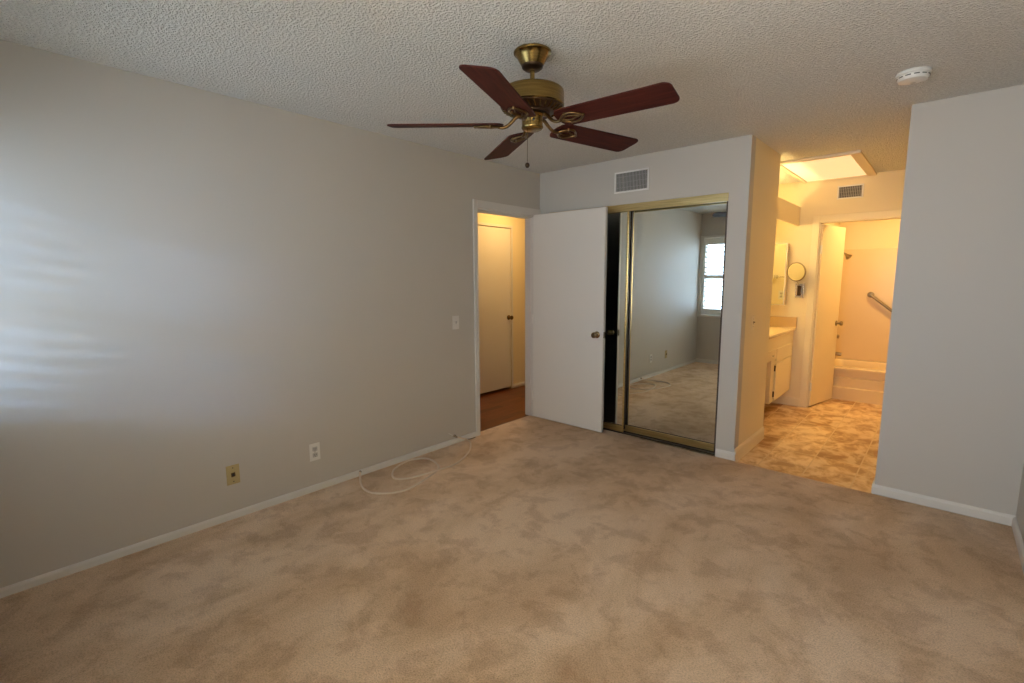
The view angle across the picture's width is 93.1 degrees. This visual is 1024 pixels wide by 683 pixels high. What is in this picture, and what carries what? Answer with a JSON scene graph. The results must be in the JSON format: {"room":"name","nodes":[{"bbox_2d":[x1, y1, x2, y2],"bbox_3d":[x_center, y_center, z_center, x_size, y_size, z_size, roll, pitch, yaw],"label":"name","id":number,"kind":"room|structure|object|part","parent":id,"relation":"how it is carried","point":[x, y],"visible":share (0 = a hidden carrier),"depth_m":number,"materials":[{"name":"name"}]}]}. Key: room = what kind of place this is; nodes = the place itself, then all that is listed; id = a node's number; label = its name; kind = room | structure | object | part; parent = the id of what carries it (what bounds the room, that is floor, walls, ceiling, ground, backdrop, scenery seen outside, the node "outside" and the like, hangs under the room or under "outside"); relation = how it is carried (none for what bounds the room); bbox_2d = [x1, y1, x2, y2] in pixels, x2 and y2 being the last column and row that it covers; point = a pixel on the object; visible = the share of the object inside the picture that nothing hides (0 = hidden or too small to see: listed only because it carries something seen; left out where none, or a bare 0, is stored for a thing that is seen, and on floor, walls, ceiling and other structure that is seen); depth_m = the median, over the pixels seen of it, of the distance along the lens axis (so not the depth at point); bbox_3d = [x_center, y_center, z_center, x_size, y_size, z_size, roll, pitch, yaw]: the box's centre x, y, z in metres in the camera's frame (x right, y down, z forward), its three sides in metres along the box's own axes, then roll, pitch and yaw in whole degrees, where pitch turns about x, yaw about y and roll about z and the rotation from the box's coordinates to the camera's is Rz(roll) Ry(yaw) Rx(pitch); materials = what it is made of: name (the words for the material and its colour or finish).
{"room":"empty bedroom","nodes":[
{"label":"empty bedroom","id":0,"kind":"room"},
{"bbox_2d":[0,39,539,587],"bbox_3d":[-0.603,-0.296,4.044,0.120,2.490,5.920,6,10,41],"label":"wall","id":1,"kind":"structure","parent":0,"point":[195,283],"depth_m":2.69,"materials":[{"name":"grey paint"}]},
{"bbox_2d":[226,463,239,485],"bbox_3d":[-1.662,0.794,2.890,0.008,0.118,0.072,6,10,41],"label":"jack plate","id":2,"kind":"object","parent":1,"relation":"attached to","point":[232,472],"visible":1,"depth_m":2.89,"materials":[{"name":"beige plastic"}]},
{"bbox_2d":[0,432,476,597],"bbox_3d":[-1.383,0.999,3.229,0.013,0.042,3.176,6,10,41],"label":"baseboard","id":3,"kind":"structure","parent":1,"relation":"attached to","point":[5,591],"depth_m":2.77,"materials":[{"name":"white paint"}]},
{"bbox_2d":[309,442,319,461],"bbox_3d":[-1.326,0.743,3.263,0.008,0.118,0.072,6,10,41],"label":"wall outlet","id":4,"kind":"object","parent":1,"relation":"attached to","point":[314,449],"visible":1,"depth_m":3.26,"materials":[{"name":"white plastic"}]},
{"bbox_2d":[452,315,458,328],"bbox_3d":[-0.472,-0.161,4.104,0.018,0.115,0.070,6,10,41],"label":"light switch","id":5,"kind":"object","parent":1,"relation":"attached to","point":[455,319],"visible":1,"depth_m":4.10,"materials":[{"name":"white plastic"}]},
{"bbox_2d":[472,199,540,435],"bbox_3d":[-0.066,-0.229,4.648,0.134,2.092,0.924,6,10,41],"label":"door frame","id":6,"kind":"structure","parent":1,"relation":"attached to","point":[479,206],"depth_m":4.66,"materials":[{"name":"white paint"}]},
{"bbox_2d":[478,213,524,388],"bbox_3d":[-0.561,-0.513,5.682,0.200,2.490,3.400,6,10,41],"label":"wall","id":7,"kind":"structure","parent":0,"point":[518,224],"depth_m":6.24,"materials":[{"name":"beige paint"}]},
{"bbox_2d":[478,225,512,393],"bbox_3d":[-0.197,-0.382,5.940,0.104,2.003,0.576,6,10,41],"label":"door","id":8,"kind":"structure","parent":7,"relation":"in","point":[494,280],"depth_m":5.94,"materials":[{"name":"white paint"}]},
{"bbox_2d":[478,222,513,387],"bbox_3d":[-0.202,-0.386,5.944,0.010,2.065,0.644,6,10,41],"label":"door frame","id":9,"kind":"structure","parent":7,"relation":"attached to","point":[479,223],"depth_m":6.12,"materials":[{"name":"white paint"}]},
{"bbox_2d":[513,381,524,387],"bbox_3d":[0.304,0.538,6.630,0.013,0.050,0.858,6,10,41],"label":"baseboard","id":10,"kind":"structure","parent":7,"relation":"attached to","point":[520,383],"depth_m":6.39,"materials":[{"name":"white paint"}]},
{"bbox_2d":[0,385,1023,682],"bbox_3d":[0.364,1.026,3.352,4.759,0.060,5.920,6,10,41],"label":"floor","id":11,"kind":"structure","parent":0,"point":[552,551],"depth_m":2.26,"materials":[{"name":"beige carpet"}]},
{"bbox_2d":[359,433,474,493],"bbox_3d":[-0.594,0.891,3.748,0.464,0.116,1.256,6,10,41],"label":"cable","id":12,"kind":"object","parent":11,"relation":"on","point":[469,441],"visible":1,"depth_m":3.52,"materials":[{"name":"white plastic"}]},
{"bbox_2d":[603,428,714,454],"bbox_3d":[1.040,0.835,4.495,1.685,0.014,0.092,6,10,41],"label":"door track","id":13,"kind":"object","parent":11,"relation":"on","point":[623,432],"visible":0.36,"depth_m":4.20,"materials":[{"name":"brown metal"}]},
{"bbox_2d":[603,211,630,431],"bbox_3d":[0.716,-0.204,4.617,0.839,2.023,0.039,6,10,41],"label":"mirror door","id":14,"kind":"structure","parent":13,"relation":"on","point":[618,224],"depth_m":4.39,"materials":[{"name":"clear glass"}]},
{"bbox_3d":[0.711,0.771,4.736,0.839,0.058,0.010,6,10,41],"label":"rail","id":15,"kind":"part","parent":14,"relation":"part of","materials":[{"name":"gold metal"}]},
{"bbox_2d":[623,201,726,450],"bbox_3d":[1.355,-0.140,4.111,0.847,2.023,0.039,6,10,41],"label":"mirror door","id":16,"kind":"structure","parent":13,"relation":"on","point":[677,253],"depth_m":4.07,"materials":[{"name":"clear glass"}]},
{"bbox_3d":[1.350,0.835,4.230,0.847,0.058,0.010,6,10,41],"label":"rail","id":17,"kind":"part","parent":16,"relation":"part of","materials":[{"name":"gold metal"}]},
{"bbox_2d":[0,0,1023,183],"bbox_3d":[0.940,-1.449,2.908,3.729,0.080,6.530,6,10,41],"label":"ceiling","id":18,"kind":"structure","parent":0,"point":[804,78],"depth_m":2.23,"materials":[{"name":"white paint"}]},
{"bbox_2d":[387,43,679,167],"bbox_3d":[0.128,-1.056,2.210,1.253,0.510,1.280,6,10,41],"label":"ceiling fan","id":19,"kind":"object","parent":18,"relation":"hanging from","point":[532,101],"visible":1,"depth_m":2.10,"materials":[{"name":"brown wood"}]},
{"bbox_3d":[-0.302,-0.997,2.238,0.528,0.006,0.148,0,20,1],"label":"blade","id":20,"kind":"part","parent":19,"relation":"part of","materials":[{"name":"brown wood"}]},
{"bbox_3d":[-0.035,-0.948,1.860,0.148,0.006,0.528,15,12,17],"label":"blade","id":21,"kind":"part","parent":19,"relation":"part of","materials":[{"name":"brown wood"}]},
{"bbox_3d":[-0.023,-1.047,2.607,0.148,0.006,0.528,-15,11,-15],"label":"blade","id":22,"kind":"part","parent":19,"relation":"part of","materials":[{"name":"brown wood"}]},
{"bbox_3d":[0.071,-0.900,2.230,0.004,0.143,0.003,6,10,41],"label":"pull chain","id":23,"kind":"part","parent":19,"relation":"part of","materials":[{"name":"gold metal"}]},
{"bbox_3d":[0.093,-1.055,2.224,0.284,0.029,0.284,6,10,41],"label":"motor","id":24,"kind":"part","parent":19,"relation":"part of","materials":[{"name":"brown metal"}]},
{"bbox_3d":[0.418,-1.029,2.457,0.528,0.006,0.148,-5,-3,-35],"label":"blade","id":25,"kind":"part","parent":19,"relation":"part of","materials":[{"name":"brown wood"}]},
{"bbox_3d":[0.410,-0.968,1.995,0.528,0.006,0.148,5,-3,37],"label":"blade","id":26,"kind":"part","parent":19,"relation":"part of","materials":[{"name":"brown wood"}]},
{"bbox_2d":[780,150,876,182],"bbox_3d":[2.983,-1.626,4.573,0.635,0.021,1.188,6,10,41],"label":"recessed light","id":27,"kind":"object","parent":18,"relation":"in","point":[852,164],"visible":0.87,"depth_m":4.51,"materials":[{"name":"beige plastic"}]},
{"bbox_2d":[895,66,931,84],"bbox_3d":[2.015,-1.328,2.435,0.144,0.046,0.144,6,10,41],"label":"smoke detector","id":28,"kind":"object","parent":18,"relation":"attached to","point":[915,75],"visible":1,"depth_m":2.40,"materials":[{"name":"white plastic"}]},
{"bbox_2d":[738,137,780,445],"bbox_3d":[1.997,-0.304,4.013,0.097,2.490,0.700,6,10,41],"label":"wall","id":29,"kind":"structure","parent":0,"point":[767,160],"depth_m":3.94,"materials":[{"name":"beige paint"}]},
{"bbox_2d":[751,315,754,329],"bbox_3d":[1.932,-0.149,3.873,0.018,0.115,0.070,6,10,41],"label":"light switch","id":30,"kind":"object","parent":29,"relation":"attached to","point":[753,317],"visible":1,"depth_m":3.87,"materials":[{"name":"beige paint"}]},
{"bbox_2d":[777,197,800,225],"bbox_3d":[2.644,-1.289,4.750,0.022,0.200,1.450,6,10,41],"label":"valance","id":31,"kind":"object","parent":29,"relation":"attached to","point":[787,212],"visible":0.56,"depth_m":4.90,"materials":[{"name":"beige paint"}]},
{"bbox_2d":[734,426,875,493],"bbox_3d":[2.819,0.826,4.338,0.889,0.113,2.250,6,10,41],"label":"baseboard","id":32,"kind":"structure","parent":29,"relation":"attached to","point":[752,441],"depth_m":4.04,"materials":[{"name":"beige paint"}]},
{"bbox_2d":[643,398,881,492],"bbox_3d":[3.374,0.830,4.847,2.639,0.032,3.780,6,10,41],"label":"floor","id":33,"kind":"structure","parent":0,"point":[831,441],"depth_m":4.28,"materials":[{"name":"tile"}]},
{"bbox_2d":[765,316,796,403],"bbox_3d":[2.469,0.275,5.120,0.631,1.004,1.446,6,10,41],"label":"vanity cabinet","id":34,"kind":"object","parent":33,"relation":"on","point":[781,329],"visible":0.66,"depth_m":5.08,"materials":[{"name":"beige laminate"}]},
{"bbox_3d":[2.481,0.151,4.691,0.018,0.094,0.525,6,10,41],"label":"drawer","id":35,"kind":"part","parent":34,"relation":"part of","materials":[{"name":"beige paint"}]},
{"bbox_3d":[2.892,0.381,5.184,0.018,0.374,0.645,6,10,41],"label":"door","id":36,"kind":"part","parent":34,"relation":"part of","materials":[{"name":"beige paint"}]},
{"bbox_2d":[769,326,795,338],"bbox_3d":[2.461,-0.096,5.077,0.613,0.030,1.446,6,10,41],"label":"countertop","id":37,"kind":"structure","parent":34,"relation":"on","point":[774,331],"depth_m":5.11,"materials":[{"name":"beige laminate"}]},
{"bbox_3d":[2.890,0.106,5.147,0.018,0.128,0.645,6,10,41],"label":"drawer","id":38,"kind":"part","parent":34,"relation":"part of","materials":[{"name":"beige paint"}]},
{"bbox_2d":[832,358,886,404],"bbox_3d":[4.527,0.504,5.667,1.520,0.388,0.746,6,10,41],"label":"bathtub","id":39,"kind":"object","parent":33,"relation":"on","point":[862,381],"visible":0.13,"depth_m":5.67,"materials":[{"name":"beige ceramic"}]},
{"bbox_2d":[834,358,886,370],"bbox_3d":[4.553,0.457,5.689,1.520,0.300,0.670,6,10,41],"label":"basin","id":40,"kind":"object","parent":39,"relation":"in","point":[850,363],"depth_m":6.11,"materials":[{"name":"beige ceramic"}]},
{"bbox_2d":[540,84,1023,526],"bbox_3d":[1.660,-0.271,3.779,3.609,2.490,0.100,6,10,41],"label":"wall","id":41,"kind":"structure","parent":0,"point":[952,425],"depth_m":2.90,"materials":[{"name":"grey paint"}]},
{"bbox_2d":[532,207,607,431],"bbox_3d":[0.520,-0.200,4.604,0.824,2.018,0.164,7,10,42],"label":"door","id":42,"kind":"structure","parent":41,"relation":"in","point":[570,247],"depth_m":4.56,"materials":[{"name":"white paint"}]},
{"bbox_3d":[0.746,-0.057,4.350,0.062,0.062,0.067,7,10,42],"label":"knob","id":43,"kind":"part","parent":42,"relation":"part of","materials":[{"name":"gold metal"}]},
{"bbox_2d":[614,167,648,193],"bbox_3d":[1.018,-1.369,4.136,0.324,0.178,0.008,6,10,41],"label":"air vent","id":44,"kind":"object","parent":41,"relation":"in","point":[626,181],"visible":1,"depth_m":4.13,"materials":[{"name":"white metal"}]},
{"bbox_2d":[553,192,728,213],"bbox_3d":[1.027,-1.161,4.226,1.685,0.062,0.104,6,10,41],"label":"door track","id":45,"kind":"object","parent":41,"relation":"attached to","point":[721,197],"visible":0.56,"depth_m":3.93,"materials":[{"name":"gold metal"}]},
{"bbox_2d":[714,201,727,453],"bbox_3d":[1.657,-0.082,3.808,0.012,1.972,0.100,6,10,41],"label":"door frame","id":46,"kind":"structure","parent":41,"relation":"attached to","point":[727,201],"depth_m":3.77,"materials":[{"name":"brown metal"}]},
{"bbox_2d":[715,449,735,460],"bbox_3d":[1.688,0.895,3.837,0.149,0.062,0.013,6,10,41],"label":"baseboard","id":47,"kind":"structure","parent":41,"relation":"attached to","point":[720,453],"depth_m":3.83,"materials":[{"name":"white paint"}]},
{"bbox_2d":[871,484,1015,525],"bbox_3d":[2.635,1.002,2.997,0.666,0.062,0.013,6,10,41],"label":"baseboard","id":48,"kind":"structure","parent":41,"relation":"attached to","point":[981,513],"depth_m":2.97,"materials":[{"name":"white paint"}]},
{"bbox_2d":[824,223,839,226],"bbox_3d":[3.725,-0.560,5.893,0.125,2.490,1.294,6,10,41],"label":"wall","id":49,"kind":"structure","parent":0,"point":[831,224],"depth_m":5.95,"materials":[{"name":"beige paint"}]},
{"bbox_2d":[770,169,905,397],"bbox_3d":[3.662,-0.443,5.010,2.639,2.490,0.120,6,10,41],"label":"wall","id":50,"kind":"structure","parent":0,"point":[883,191],"depth_m":5.25,"materials":[{"name":"beige paint"}]},
{"bbox_2d":[771,243,789,304],"bbox_3d":[2.902,-0.761,5.500,0.393,0.682,0.102,6,10,41],"label":"medicine cabinet","id":51,"kind":"object","parent":50,"relation":"attached to","point":[781,254],"visible":0.5,"depth_m":5.38,"materials":[{"name":"beige paint"}]},
{"bbox_2d":[772,396,798,405],"bbox_3d":[2.976,0.657,5.688,0.685,0.093,0.013,6,10,41],"label":"baseboard","id":52,"kind":"structure","parent":50,"relation":"attached to","point":[785,400],"depth_m":5.53,"materials":[{"name":"beige paint"}]},
{"bbox_2d":[787,262,805,297],"bbox_3d":[3.101,-0.665,5.274,0.196,0.390,0.189,6,10,41],"label":"mirror","id":53,"kind":"object","parent":50,"relation":"attached to","point":[796,271],"visible":1,"depth_m":5.24,"materials":[{"name":"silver metal"}]},
{"bbox_2d":[788,263,804,280],"bbox_3d":[3.058,-0.748,5.218,0.019,0.183,0.184,-4,9,-29],"label":"mirror glass","id":54,"kind":"object","parent":53,"relation":"attached to","point":[796,271],"depth_m":5.21,"materials":[{"name":"white"}]},
{"bbox_3d":[3.159,-0.558,5.327,0.086,0.165,0.016,6,10,41],"label":"scissor arm","id":55,"kind":"part","parent":53,"relation":"part of","materials":[{"name":"silver metal"}]},
{"bbox_2d":[808,224,845,405],"bbox_3d":[3.565,-0.284,5.445,0.604,1.985,0.101,-6,9,-36],"label":"door","id":56,"kind":"structure","parent":50,"relation":"in","point":[832,242],"depth_m":5.43,"materials":[{"name":"beige paint"}]},
{"bbox_3d":[3.774,-0.208,5.589,0.062,0.062,0.067,-6,9,-36],"label":"knob","id":57,"kind":"part","parent":56,"relation":"part of","materials":[{"name":"gold metal"}]},
{"bbox_2d":[799,209,901,406],"bbox_3d":[3.598,-0.274,5.080,0.881,2.094,0.134,6,10,41],"label":"door frame","id":58,"kind":"structure","parent":50,"relation":"attached to","point":[818,221],"depth_m":5.24,"materials":[{"name":"beige paint"}]},
{"bbox_2d":[837,183,863,199],"bbox_3d":[3.459,-1.532,4.957,0.222,0.135,0.008,6,10,41],"label":"air vent","id":59,"kind":"object","parent":50,"relation":"in","point":[856,190],"visible":1,"depth_m":4.96,"materials":[{"name":"white metal"}]},
{"bbox_2d":[839,219,900,361],"bbox_3d":[4.867,-0.555,5.818,1.929,2.490,0.116,6,10,41],"label":"wall","id":60,"kind":"structure","parent":0,"point":[875,234],"depth_m":6.00,"materials":[{"name":"beige paint"}]},
{"bbox_2d":[835,248,897,361],"bbox_3d":[4.516,-0.384,5.551,1.534,1.401,0.778,6,10,41],"label":"tub surround","id":61,"kind":"object","parent":60,"relation":"attached to","point":[864,332],"visible":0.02,"depth_m":6.10,"materials":[{"name":"beige"}]},
{"bbox_2d":[844,252,851,259],"bbox_3d":[4.037,-1.072,5.917,0.195,0.148,0.075,6,10,41],"label":"shower","id":62,"kind":"object","parent":61,"relation":"attached to","point":[847,256],"visible":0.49,"depth_m":5.88,"materials":[{"name":"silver metal"}]},
{"bbox_2d":[867,292,891,312],"bbox_3d":[4.651,-0.353,5.899,0.569,0.492,0.067,6,10,41],"label":"grab bar","id":63,"kind":"object","parent":61,"relation":"attached to","point":[870,294],"visible":0.51,"depth_m":5.97,"materials":[{"name":"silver metal"}]},
{"bbox_2d":[1016,462,1023,542],"bbox_3d":[1.522,0.093,1.030,0.120,2.490,4.220,6,10,41],"label":"wall","id":64,"kind":"structure","parent":0,"point":[1020,507],"depth_m":2.67,"materials":[{"name":"grey paint"}]},
{"bbox_2d":[1012,517,1023,573],"bbox_3d":[1.513,1.236,1.266,0.013,0.062,4.087,6,10,41],"label":"baseboard","id":65,"kind":"structure","parent":64,"relation":"attached to","point":[1015,527],"depth_m":2.56,"materials":[{"name":"white paint"}]}
]}

